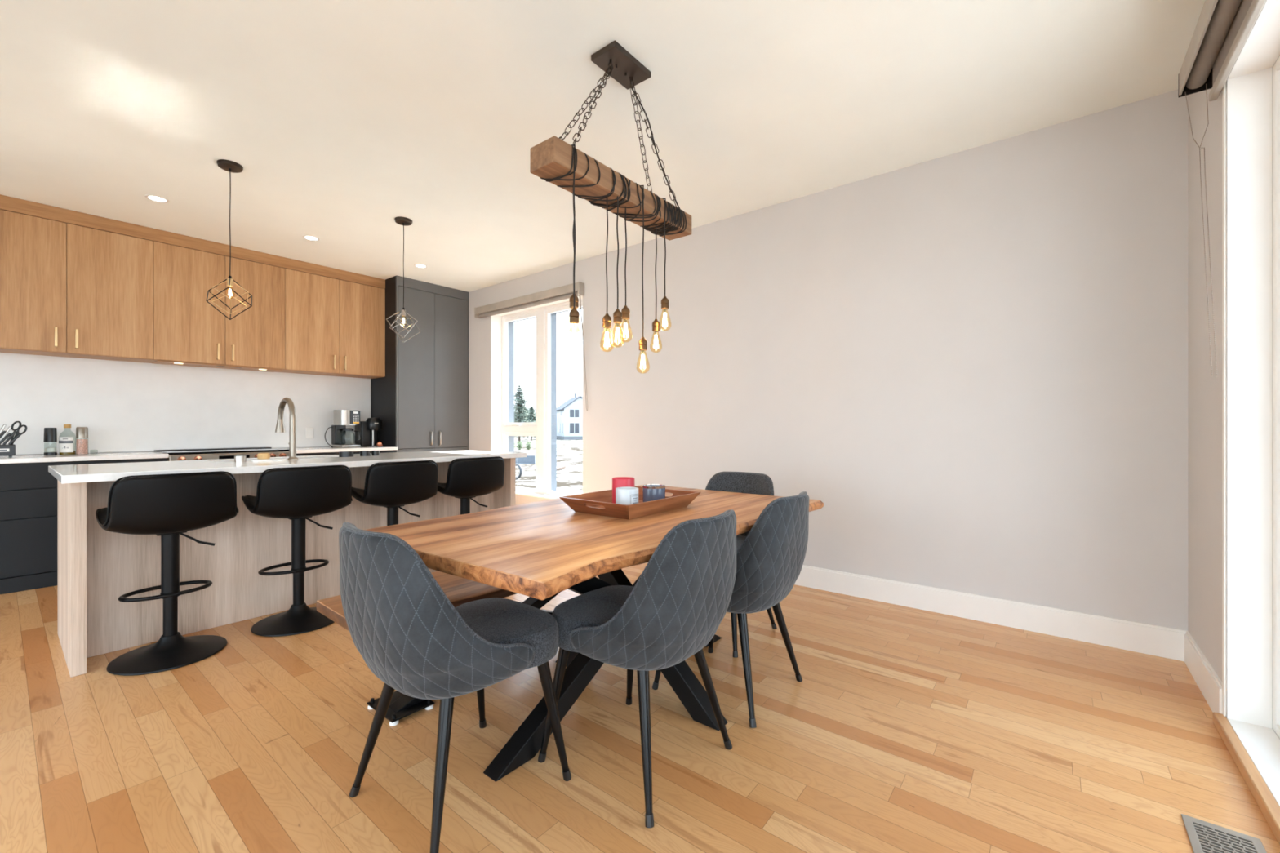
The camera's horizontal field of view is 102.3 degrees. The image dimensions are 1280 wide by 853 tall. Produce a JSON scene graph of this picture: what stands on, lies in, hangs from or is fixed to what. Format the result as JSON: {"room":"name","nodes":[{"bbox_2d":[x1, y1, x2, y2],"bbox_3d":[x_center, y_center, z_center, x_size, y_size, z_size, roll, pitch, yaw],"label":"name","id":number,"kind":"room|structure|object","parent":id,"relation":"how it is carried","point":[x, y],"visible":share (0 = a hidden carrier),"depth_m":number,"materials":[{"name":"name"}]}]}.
{"room":"dining room","nodes":[
{"label":"dining room","id":0,"kind":"room"},
{"bbox_2d":[15,446,325,455],"bbox_3d":[-4.761,0.246,4.038,0.320,3.740,6.750,0,0,39],"label":"wall","id":1,"kind":"structure","parent":0,"point":[308,446],"depth_m":4.33,"materials":[{"name":"paint"}]},
{"bbox_2d":[0,209,152,362],"bbox_3d":[-4.387,-1.087,3.931,0.371,1.071,0.947,0,0,39],"label":"upper cabinet","id":2,"kind":"object","parent":1,"relation":"attached to","point":[67,290],"visible":1,"depth_m":3.87,"materials":[{"name":"brown wood"}]},
{"bbox_2d":[0,352,370,454],"bbox_3d":[-4.206,-0.179,4.465,0.012,0.770,3.610,0,0,39],"label":"backsplash","id":3,"kind":"structure","parent":1,"relation":"attached to","point":[123,406],"depth_m":4.49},
{"bbox_2d":[146,240,284,369],"bbox_3d":[-3.801,-1.087,4.663,0.371,1.071,0.925,0,0,39],"label":"upper cabinet","id":4,"kind":"object","parent":1,"relation":"attached to","point":[187,328],"visible":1,"depth_m":4.52,"materials":[{"name":"brown wood"}]},
{"bbox_2d":[306,427,313,438],"bbox_3d":[-3.454,0.061,5.387,0.008,0.114,0.070,0,0,39],"label":"wall outlet","id":5,"kind":"object","parent":1,"relation":"attached to","point":[309,431],"visible":1,"depth_m":5.38,"materials":[{"name":"white plastic"}]},
{"bbox_2d":[274,268,385,378],"bbox_3d":[-3.215,-1.087,5.394,0.371,1.071,0.944,0,0,39],"label":"upper cabinet","id":6,"kind":"object","parent":1,"relation":"attached to","point":[334,327],"visible":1,"depth_m":5.26,"materials":[{"name":"brown wood"}]},
{"bbox_2d":[0,194,385,288],"bbox_3d":[-3.690,-1.573,4.572,0.020,0.100,2.822,0,0,39],"label":"fascia","id":7,"kind":"object","parent":6,"relation":"attached to","point":[8,203],"visible":1,"depth_m":4.29,"materials":[{"name":"brown wood"}]},
{"bbox_2d":[151,360,282,372],"bbox_3d":[-3.801,-0.547,4.672,0.265,0.008,0.880,0,0,39],"label":"range hood","id":8,"kind":"object","parent":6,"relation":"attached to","point":[166,362],"visible":1,"depth_m":4.60,"materials":[{"name":"silver metal"}]},
{"bbox_2d":[514,435,582,493],"bbox_3d":[0.045,2.216,64.031,240.000,0.200,220.000,0,0,39],"label":"ground","id":9,"kind":"structure","parent":0,"point":[569,451],"depth_m":27.72,"materials":[{"name":"white snow"}]},
{"bbox_2d":[515,463,522,479],"bbox_3d":[-5.026,1.796,21.000,0.640,0.640,0.100,0,0,39],"label":"pipe","id":10,"kind":"object","parent":9,"relation":"on","point":[517,464],"visible":0.61,"depth_m":20.84,"materials":[{"name":"grey metal"}]},
{"bbox_2d":[516,440,523,449],"bbox_3d":[-11.199,1.705,47.999,0.613,0.921,0.618,0,0,39],"label":"shrub","id":11,"kind":"object","parent":9,"relation":"on","point":[519,444],"visible":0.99,"depth_m":47.96,"materials":[{"name":"green plant"}]},
{"bbox_2d":[514,385,535,441],"bbox_3d":[-16.375,-1.776,70.217,5.071,7.784,4.311,0,0,39],"label":"conifer","id":12,"kind":"object","parent":9,"relation":"on","point":[520,401],"visible":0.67,"depth_m":69.64,"materials":[{"name":"green plant"}]},
{"bbox_2d":[515,455,535,463],"bbox_3d":[-6.734,1.896,30.000,1.281,0.500,0.250,0,0,0],"label":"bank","id":13,"kind":"object","parent":9,"relation":"on","point":[529,459],"visible":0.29,"depth_m":29.87,"materials":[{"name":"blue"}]},
{"bbox_2d":[516,405,535,440],"bbox_3d":[-17.295,-0.650,82.107,4.300,5.533,4.646,0,0,1],"label":"conifer","id":14,"kind":"object","parent":9,"relation":"on","point":[532,415],"visible":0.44,"depth_m":81.66,"materials":[{"name":"green plant"}]},
{"bbox_2d":[525,440,532,449],"bbox_3d":[-10.395,1.690,48.004,0.638,0.880,0.621,0,0,39],"label":"shrub","id":15,"kind":"object","parent":9,"relation":"on","point":[527,446],"visible":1,"depth_m":47.95,"materials":[{"name":"green plant"}]},
{"bbox_2d":[556,465,565,470],"bbox_3d":[-4.028,2.016,25.000,0.156,0.180,2.037,0,0,11],"label":"plank","id":16,"kind":"object","parent":9,"relation":"on","point":[562,467],"visible":0.5,"depth_m":25.36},
{"bbox_2d":[556,393,582,439],"bbox_3d":[-11.657,-1.959,92.701,6.693,8.150,8.800,0,0,-19],"label":"house","id":17,"kind":"object","parent":9,"relation":"on","point":[570,413],"visible":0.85,"depth_m":88.73,"materials":[{"name":"white paint"}]},
{"bbox_2d":[0,0,1204,292],"bbox_3d":[-2.067,-1.724,1.880,7.223,0.200,7.390,0,0,39],"label":"ceiling","id":18,"kind":"structure","parent":0,"point":[342,119],"depth_m":2.54,"materials":[{"name":"paint"}]},
{"bbox_2d":[145,194,169,203],"bbox_3d":[-3.428,-1.622,3.660,0.128,0.004,0.128,0,0,39],"label":"recessed light","id":19,"kind":"object","parent":18,"relation":"in","point":[153,197],"visible":1,"depth_m":3.66,"materials":[{"name":"white plastic"}]},
{"bbox_2d":[206,159,252,319],"bbox_3d":[-2.534,-1.143,3.186,0.244,0.960,0.244,0,0,39],"label":"pendant light","id":20,"kind":"object","parent":18,"relation":"hanging from","point":[229,166],"visible":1,"depth_m":3.18,"materials":[{"name":"brown metal"}]},
{"bbox_2d":[226,278,233,286],"bbox_3d":[-2.534,-0.895,3.186,0.031,0.046,0.031,0,0,39],"label":"socket","id":21,"kind":"object","parent":20,"relation":"attached to","point":[228,279],"depth_m":3.18,"materials":[{"name":"gold metal"}]},
{"bbox_2d":[302,235,319,240],"bbox_3d":[-2.819,-1.622,4.420,0.128,0.004,0.128,0,0,39],"label":"recessed light","id":22,"kind":"object","parent":18,"relation":"in","point":[310,237],"visible":1,"depth_m":4.42,"materials":[{"name":"white plastic"}]},
{"bbox_2d":[386,216,421,342],"bbox_3d":[-1.852,-1.143,4.038,0.250,0.960,0.232,0,0,39],"label":"pendant light","id":23,"kind":"object","parent":18,"relation":"hanging from","point":[401,220],"visible":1,"depth_m":4.03,"materials":[{"name":"brown metal"}]},
{"bbox_2d":[401,309,405,315],"bbox_3d":[-1.852,-0.895,4.038,0.031,0.046,0.031,0,0,39],"label":"socket","id":24,"kind":"object","parent":23,"relation":"attached to","point":[403,313],"depth_m":4.02,"materials":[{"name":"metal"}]},
{"bbox_2d":[413,263,427,267],"bbox_3d":[-2.206,-1.622,5.186,0.128,0.004,0.128,0,0,39],"label":"recessed light","id":25,"kind":"object","parent":18,"relation":"in","point":[418,265],"visible":1,"depth_m":5.17,"materials":[{"name":"white plastic"}]},
{"bbox_2d":[529,40,691,373],"bbox_3d":[-0.077,-0.933,2.328,0.200,1.381,0.938,0,0,39],"label":"chandelier","id":26,"kind":"object","parent":18,"relation":"hanging from","point":[558,162],"visible":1,"depth_m":2.23,"materials":[{"name":"brown wood"}]},
{"bbox_2d":[568,293,578,308],"bbox_3d":[-0.280,-0.536,2.186,0.039,0.059,0.039,0,0,39],"label":"socket","id":27,"kind":"object","parent":26,"relation":"attached to","point":[571,299],"depth_m":2.17,"materials":[{"name":"gold metal"}]},
{"bbox_2d":[568,307,579,324],"bbox_3d":[-0.254,-0.432,1.995,0.039,0.059,0.039,0,0,39],"label":"socket","id":28,"kind":"object","parent":26,"relation":"attached to","point":[574,314],"depth_m":1.98,"materials":[{"name":"gold metal"}]},
{"bbox_2d":[602,313,611,328],"bbox_3d":[-0.142,-0.459,2.221,0.039,0.059,0.039,0,0,39],"label":"socket","id":29,"kind":"object","parent":26,"relation":"attached to","point":[606,320],"depth_m":2.21,"materials":[{"name":"gold metal"}]},
{"bbox_2d":[613,308,622,323],"bbox_3d":[-0.096,-0.478,2.215,0.039,0.059,0.039,0,0,39],"label":"socket","id":30,"kind":"object","parent":26,"relation":"attached to","point":[617,315],"depth_m":2.20,"materials":[{"name":"gold metal"}]},
{"bbox_2d":[621,305,630,319],"bbox_3d":[-0.065,-0.516,2.319,0.039,0.059,0.039,0,0,39],"label":"socket","id":31,"kind":"object","parent":26,"relation":"attached to","point":[625,311],"depth_m":2.30,"materials":[{"name":"gold metal"}]},
{"bbox_2d":[638,337,647,351],"bbox_3d":[0.014,-0.377,2.330,0.039,0.059,0.039,0,0,39],"label":"socket","id":32,"kind":"object","parent":26,"relation":"attached to","point":[642,343],"depth_m":2.31,"materials":[{"name":"gold metal"}]},
{"bbox_2d":[652,319,659,331],"bbox_3d":[0.079,-0.500,2.529,0.039,0.059,0.039,0,0,39],"label":"socket","id":33,"kind":"object","parent":26,"relation":"attached to","point":[655,324],"depth_m":2.51,"materials":[{"name":"gold metal"}]},
{"bbox_2d":[661,296,669,309],"bbox_3d":[0.119,-0.595,2.462,0.039,0.059,0.039,0,0,39],"label":"socket","id":34,"kind":"object","parent":26,"relation":"attached to","point":[664,301],"depth_m":2.45,"materials":[{"name":"gold metal"}]},
{"bbox_2d":[0,562,1279,852],"bbox_3d":[-2.067,1.176,1.880,6.583,0.120,6.750,0,0,39],"label":"floor","id":35,"kind":"structure","parent":0,"point":[904,729],"depth_m":1.78,"materials":[{"name":"brown wood"}]},
{"bbox_2d":[0,457,167,594],"bbox_3d":[-4.252,0.679,3.911,0.607,0.871,0.901,0,0,39],"label":"base cabinet","id":36,"kind":"object","parent":35,"relation":"on","point":[28,492],"visible":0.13,"depth_m":3.52,"materials":[{"name":"black wood"}]},
{"bbox_2d":[0,451,168,463],"bbox_3d":[-4.522,0.227,3.558,0.627,0.032,1.798,0,0,39],"label":"countertop","id":37,"kind":"structure","parent":36,"relation":"on","point":[147,455],"depth_m":3.79,"materials":[{"name":"white stone"}]},
{"bbox_2d":[0,444,15,457],"bbox_3d":[-4.494,0.167,3.570,0.122,0.088,0.212,0,0,39],"label":"knife block","id":38,"kind":"object","parent":37,"relation":"on","point":[5,450],"visible":1,"depth_m":3.59,"materials":[{"name":"black plastic"}]},
{"bbox_2d":[0,424,6,434],"bbox_3d":[-4.485,0.051,3.606,0.022,0.143,0.065,0,0,39],"label":"kitchen knife","id":39,"kind":"object","parent":38,"relation":"in","point":[2,428],"visible":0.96,"depth_m":3.61,"materials":[{"name":"metal"}]},
{"bbox_2d":[0,431,6,438],"bbox_3d":[-4.446,0.074,3.574,0.022,0.100,0.064,0,0,39],"label":"kitchen knife","id":40,"kind":"object","parent":38,"relation":"in","point":[3,432],"visible":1,"depth_m":3.58,"materials":[{"name":"black plastic"}]},
{"bbox_2d":[0,426,11,440],"bbox_3d":[-4.470,0.059,3.624,0.022,0.128,0.065,0,0,39],"label":"kitchen knife","id":41,"kind":"object","parent":38,"relation":"in","point":[9,428],"visible":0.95,"depth_m":3.63,"materials":[{"name":"metal"}]},
{"bbox_2d":[0,432,11,444],"bbox_3d":[-4.431,0.082,3.593,0.022,0.085,0.063,0,0,39],"label":"kitchen knife","id":42,"kind":"object","parent":38,"relation":"in","point":[4,438],"visible":1,"depth_m":3.59,"materials":[{"name":"black plastic"}]},
{"bbox_2d":[2,431,17,444],"bbox_3d":[-4.416,0.074,3.612,0.022,0.100,0.064,0,0,39],"label":"kitchen knife","id":43,"kind":"object","parent":38,"relation":"in","point":[13,433],"visible":1,"depth_m":3.60,"materials":[{"name":"black plastic"}]},
{"bbox_2d":[8,432,22,444],"bbox_3d":[-4.401,0.082,3.631,0.022,0.085,0.063,0,0,39],"label":"kitchen knife","id":44,"kind":"object","parent":38,"relation":"in","point":[13,440],"visible":1,"depth_m":3.62,"materials":[{"name":"black plastic"}]},
{"bbox_2d":[9,421,26,444],"bbox_3d":[-4.436,0.041,3.675,0.014,0.171,0.084,0,0,39],"label":"scissors","id":45,"kind":"object","parent":38,"relation":"on","point":[17,433],"visible":0.83,"depth_m":3.67,"materials":[{"name":"black plastic"}]},
{"bbox_2d":[43,427,57,455],"bbox_3d":[-4.431,0.107,3.873,0.068,0.208,0.068,0,0,39],"label":"pepper grinder","id":46,"kind":"object","parent":37,"relation":"on","point":[50,435],"visible":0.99,"depth_m":3.85,"materials":[{"name":"black plastic"}]},
{"bbox_2d":[58,424,75,454],"bbox_3d":[-4.377,0.095,3.939,0.089,0.233,0.089,0,0,39],"label":"oil bottle","id":47,"kind":"object","parent":37,"relation":"on","point":[65,444],"visible":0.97,"depth_m":3.91,"materials":[{"name":"clear glass"}]},
{"bbox_2d":[75,426,88,454],"bbox_3d":[-4.308,0.104,3.979,0.068,0.213,0.068,0,0,39],"label":"salt grinder","id":48,"kind":"object","parent":37,"relation":"on","point":[82,445],"visible":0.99,"depth_m":3.96,"materials":[{"name":"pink glass"}]},
{"bbox_2d":[95,471,238,675],"bbox_3d":[-2.298,0.665,2.523,0.457,0.902,0.503,0,0,40],"label":"bar stool","id":49,"kind":"object","parent":35,"relation":"on","point":[168,506],"visible":1,"depth_m":2.43,"materials":[{"name":"black leather"}]},
{"bbox_2d":[154,447,288,461],"bbox_3d":[-3.677,0.656,4.570,0.666,0.919,0.837,0,0,39],"label":"range cooker","id":50,"kind":"object","parent":35,"relation":"on","point":[251,452],"visible":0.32,"depth_m":4.41,"materials":[{"name":"metal"}]},
{"bbox_2d":[154,448,288,454],"bbox_3d":[-3.705,0.212,4.592,0.565,0.017,0.837,0,0,39],"label":"cooktop","id":51,"kind":"object","parent":50,"relation":"in","point":[212,451],"depth_m":4.48,"materials":[{"name":"black glass"}]},
{"bbox_2d":[167,451,284,461],"bbox_3d":[-3.687,0.668,4.578,0.600,0.895,0.837,0,0,39],"label":"oven","id":52,"kind":"object","parent":50,"relation":"in","point":[173,455],"depth_m":4.28,"materials":[{"name":"black glass"}]},
{"bbox_2d":[57,457,515,677],"bbox_3d":[-2.087,0.679,3.494,0.803,0.872,2.435,0,0,39],"label":"kitchen island","id":53,"kind":"object","parent":35,"relation":"on","point":[97,566],"visible":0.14,"depth_m":2.81,"materials":[{"name":"brown wood"}]},
{"bbox_2d":[48,449,526,484],"bbox_3d":[-2.046,0.225,3.462,0.908,0.035,2.499,0,0,39],"label":"island countertop","id":54,"kind":"structure","parent":53,"relation":"on","point":[71,473],"depth_m":2.90,"materials":[{"name":"white stone"}]},
{"bbox_2d":[234,455,246,462],"bbox_3d":[-2.376,0.189,3.063,0.056,0.036,0.056,0,0,39],"label":"steel cup","id":55,"kind":"object","parent":54,"relation":"on","point":[237,458],"visible":0.99,"depth_m":3.04,"materials":[{"name":"silver metal"}]},
{"bbox_2d":[257,453,270,459],"bbox_3d":[-2.322,0.183,3.180,0.066,0.048,0.066,0,0,39],"label":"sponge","id":56,"kind":"object","parent":54,"relation":"on","point":[260,455],"visible":0.86,"depth_m":3.16,"materials":[{"name":"yellow"}]},
{"bbox_2d":[251,458,285,462],"bbox_3d":[-2.265,0.202,3.147,0.030,0.010,0.170,0,0,39],"label":"tray","id":57,"kind":"object","parent":54,"relation":"on","point":[273,460],"visible":1,"depth_m":3.13,"materials":[{"name":"white plastic"}]},
{"bbox_2d":[275,397,297,459],"bbox_3d":[-2.309,0.006,3.366,0.289,0.402,0.058,0,0,39],"label":"faucet","id":58,"kind":"object","parent":54,"relation":"on","point":[280,427],"visible":1,"depth_m":3.29,"materials":[{"name":"silver metal"}]},
{"bbox_2d":[338,451,353,457],"bbox_3d":[-2.056,0.189,3.607,0.090,0.036,0.090,0,0,39],"label":"glass jar","id":59,"kind":"object","parent":54,"relation":"on","point":[342,454],"visible":1,"depth_m":3.58,"materials":[{"name":"black glass"}]},
{"bbox_2d":[360,450,369,456],"bbox_3d":[-1.978,0.189,3.705,0.064,0.036,0.064,0,0,39],"label":"glass jar","id":60,"kind":"object","parent":54,"relation":"on","point":[362,453],"visible":1,"depth_m":3.68,"materials":[{"name":"black glass"}]},
{"bbox_2d":[371,450,379,455],"bbox_3d":[-1.931,0.189,3.764,0.052,0.036,0.052,0,0,39],"label":"glass jar","id":61,"kind":"object","parent":54,"relation":"on","point":[373,452],"visible":0.85,"depth_m":3.74,"materials":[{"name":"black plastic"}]},
{"bbox_2d":[241,465,352,636],"bbox_3d":[-1.955,0.665,2.952,0.457,0.902,0.503,0,0,43],"label":"bar stool","id":62,"kind":"object","parent":35,"relation":"on","point":[295,494],"visible":0.99,"depth_m":2.85,"materials":[{"name":"black leather"}]},
{"bbox_2d":[296,449,396,456],"bbox_3d":[-3.136,0.679,5.304,0.607,0.871,0.976,0,0,39],"label":"base cabinet","id":63,"kind":"object","parent":35,"relation":"on","point":[393,451],"visible":0.06,"depth_m":4.98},
{"bbox_2d":[279,446,397,453],"bbox_3d":[-3.128,0.227,5.298,0.627,0.032,0.983,0,0,39],"label":"countertop","id":64,"kind":"structure","parent":63,"relation":"on","point":[327,449],"depth_m":5.10,"materials":[{"name":"white stone"}]},
{"bbox_2d":[324,409,360,447],"bbox_3d":[-3.112,0.016,5.382,0.220,0.390,0.303,0,0,31],"label":"coffee maker","id":65,"kind":"object","parent":64,"relation":"on","point":[341,418],"visible":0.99,"depth_m":5.37,"materials":[{"name":"metal"}]},
{"bbox_2d":[355,417,382,447],"bbox_3d":[-2.935,0.053,5.601,0.275,0.315,0.203,0,0,39],"label":"coffee machine","id":66,"kind":"object","parent":64,"relation":"on","point":[369,428],"visible":0.83,"depth_m":5.54,"materials":[{"name":"black plastic"}]},
{"bbox_2d":[376,440,382,446],"bbox_3d":[-2.784,0.179,5.513,0.064,0.064,0.064,0,0,39],"label":"ball","id":67,"kind":"object","parent":64,"relation":"on","point":[380,443],"visible":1,"depth_m":5.49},
{"bbox_2d":[351,460,438,525],"bbox_3d":[-1.617,0.665,3.373,0.457,0.902,0.503,0,0,43],"label":"bar stool","id":68,"kind":"object","parent":35,"relation":"on","point":[392,486],"visible":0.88,"depth_m":3.22,"materials":[{"name":"black leather"}]},
{"bbox_2d":[370,275,469,452],"bbox_3d":[-2.549,-0.254,6.027,0.640,2.739,0.876,0,0,39],"label":"pantry cabinet","id":69,"kind":"object","parent":35,"relation":"on","point":[421,402],"visible":0.75,"depth_m":5.78,"materials":[{"name":"wood"}]},
{"bbox_2d":[315,571,560,726],"bbox_3d":[-0.545,0.886,2.474,0.472,0.460,1.685,0,0,39],"label":"bench","id":70,"kind":"object","parent":35,"relation":"on","point":[460,591],"visible":0.27,"depth_m":2.04,"materials":[{"name":"brown wood"}]},
{"bbox_2d":[338,522,571,852],"bbox_3d":[-0.575,0.694,1.571,0.484,0.852,0.586,0,0,39],"label":"dining chair","id":71,"kind":"object","parent":35,"relation":"on","point":[400,620],"visible":1,"depth_m":1.35,"materials":[{"name":"fabric"}]},
{"bbox_2d":[437,456,504,515],"bbox_3d":[-1.284,0.665,3.789,0.457,0.902,0.503,0,0,42],"label":"bar stool","id":72,"kind":"object","parent":35,"relation":"on","point":[468,478],"visible":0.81,"depth_m":3.63,"materials":[{"name":"black leather"}]},
{"bbox_2d":[363,484,823,782],"bbox_3d":[-0.099,0.741,2.232,1.160,0.749,1.847,0,0,39],"label":"dining table","id":73,"kind":"object","parent":35,"relation":"on","point":[543,549],"visible":0.51,"depth_m":1.77,"materials":[{"name":"brown wood"}]},
{"bbox_2d":[559,486,700,519],"bbox_3d":[-0.034,0.333,2.293,0.390,0.066,0.524,0,0,39],"label":"serving tray","id":74,"kind":"object","parent":73,"relation":"on","point":[597,503],"visible":0.84,"depth_m":2.18,"materials":[{"name":"brown wood"}]},
{"bbox_2d":[612,476,634,503],"bbox_3d":[-0.074,0.292,2.311,0.101,0.128,0.101,0,0,39],"label":"candle","id":75,"kind":"object","parent":74,"relation":"on","point":[620,482],"visible":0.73,"depth_m":2.27,"materials":[{"name":"wax"}]},
{"bbox_2d":[615,486,638,505],"bbox_3d":[-0.053,0.304,2.128,0.096,0.104,0.095,0,0,39],"label":"candle","id":76,"kind":"object","parent":74,"relation":"on","point":[627,495],"visible":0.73,"depth_m":2.09,"materials":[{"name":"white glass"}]},
{"bbox_2d":[642,484,665,502],"bbox_3d":[0.063,0.309,2.305,0.103,0.094,0.103,0,0,39],"label":"candle","id":77,"kind":"object","parent":74,"relation":"on","point":[651,492],"visible":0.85,"depth_m":2.26,"materials":[{"name":"blue glass"}]},
{"bbox_2d":[537,509,736,827],"bbox_3d":[0.020,0.694,1.735,0.586,0.852,0.484,0,0,39],"label":"dining chair","id":78,"kind":"object","parent":35,"relation":"on","point":[678,602],"visible":0.99,"depth_m":1.52,"materials":[{"name":"fabric"}]},
{"bbox_2d":[652,491,808,728],"bbox_3d":[0.414,0.694,2.210,0.586,0.852,0.484,0,0,39],"label":"dining chair","id":79,"kind":"object","parent":35,"relation":"on","point":[770,560],"visible":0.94,"depth_m":1.96,"materials":[{"name":"fabric"}]},
{"bbox_2d":[705,471,777,657],"bbox_3d":[0.452,0.694,2.853,0.484,0.852,0.586,0,0,39],"label":"dining chair","id":80,"kind":"object","parent":35,"relation":"on","point":[756,483],"visible":0.27,"depth_m":3.00,"materials":[{"name":"fabric"}]},
{"bbox_2d":[1181,813,1266,852],"bbox_3d":[1.524,1.113,1.323,0.149,0.005,0.290,0,0,39],"label":"floor vent","id":81,"kind":"object","parent":35,"relation":"in","point":[1204,837],"visible":1,"depth_m":1.39,"materials":[{"name":"beige metal"}]},
{"bbox_2d":[1192,821,1256,852],"bbox_3d":[1.524,1.113,1.323,0.109,0.004,0.251,0,0,39],"label":"grille","id":82,"kind":"object","parent":81,"relation":"attached to","point":[1207,837],"depth_m":1.39,"materials":[{"name":"beige metal"}]},
{"bbox_2d":[469,89,1187,631],"bbox_3d":[0.143,0.246,4.639,7.223,3.740,0.320,0,0,39],"label":"wall","id":83,"kind":"structure","parent":0,"point":[975,360],"depth_m":3.09,"materials":[{"name":"paint"}]},
{"bbox_2d":[490,295,582,499],"bbox_3d":[-1.044,-0.284,5.570,1.485,2.040,0.312,0,0,39],"label":"window","id":84,"kind":"structure","parent":83,"relation":"in","point":[504,428],"depth_m":5.67,"materials":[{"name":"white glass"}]},
{"bbox_2d":[474,281,587,411],"bbox_3d":[-1.201,-0.771,5.460,1.798,1.240,0.078,0,0,39],"label":"roller blind","id":85,"kind":"object","parent":84,"relation":"attached to","point":[563,292],"visible":1,"depth_m":5.33,"materials":[{"name":"grey fabric"}]},
{"bbox_2d":[794,564,1188,661],"bbox_3d":[0.281,1.044,4.314,5.963,0.145,0.015,0,0,39],"label":"baseboard","id":86,"kind":"structure","parent":83,"relation":"attached to","point":[1136,637],"depth_m":2.88,"materials":[{"name":"white wood"}]},
{"bbox_2d":[1187,54,1279,806],"bbox_3d":[0.527,0.246,-0.403,0.320,3.740,7.070,0,0,39],"label":"wall","id":87,"kind":"structure","parent":0,"point":[1204,390],"depth_m":2.18,"materials":[{"name":"paint"}]},
{"bbox_2d":[1184,631,1222,714],"bbox_3d":[2.390,1.044,2.190,0.015,0.145,0.663,0,0,39],"label":"baseboard","id":88,"kind":"structure","parent":87,"relation":"attached to","point":[1206,679],"depth_m":2.14,"materials":[{"name":"white wood"}]},
{"bbox_2d":[1222,80,1226,716],"bbox_3d":[1.747,-0.117,1.382,0.008,2.383,1.402,0,0,39],"label":"trim","id":89,"kind":"structure","parent":87,"relation":"attached to","point":[1224,88],"depth_m":1.91,"materials":[{"name":"white wood"}]},
{"bbox_2d":[1213,712,1279,844],"bbox_3d":[1.738,1.095,1.390,0.032,0.042,1.402,0,0,39],"label":"trim","id":90,"kind":"structure","parent":87,"relation":"attached to","point":[1263,796],"depth_m":1.60,"materials":[{"name":"brown wood"}]},
{"bbox_2d":[1226,0,1279,805],"bbox_3d":[1.819,-0.104,1.325,0.178,2.360,1.342,0,0,39],"label":"window","id":91,"kind":"structure","parent":87,"relation":"in","point":[1253,82],"depth_m":1.86,"materials":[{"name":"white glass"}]},
{"bbox_2d":[1177,0,1266,376],"bbox_3d":[1.722,-0.817,1.427,0.100,1.266,1.692,0,0,39],"label":"roller blind","id":92,"kind":"object","parent":91,"relation":"attached to","point":[1223,28],"visible":1,"depth_m":1.83,"materials":[{"name":"grey fabric"}]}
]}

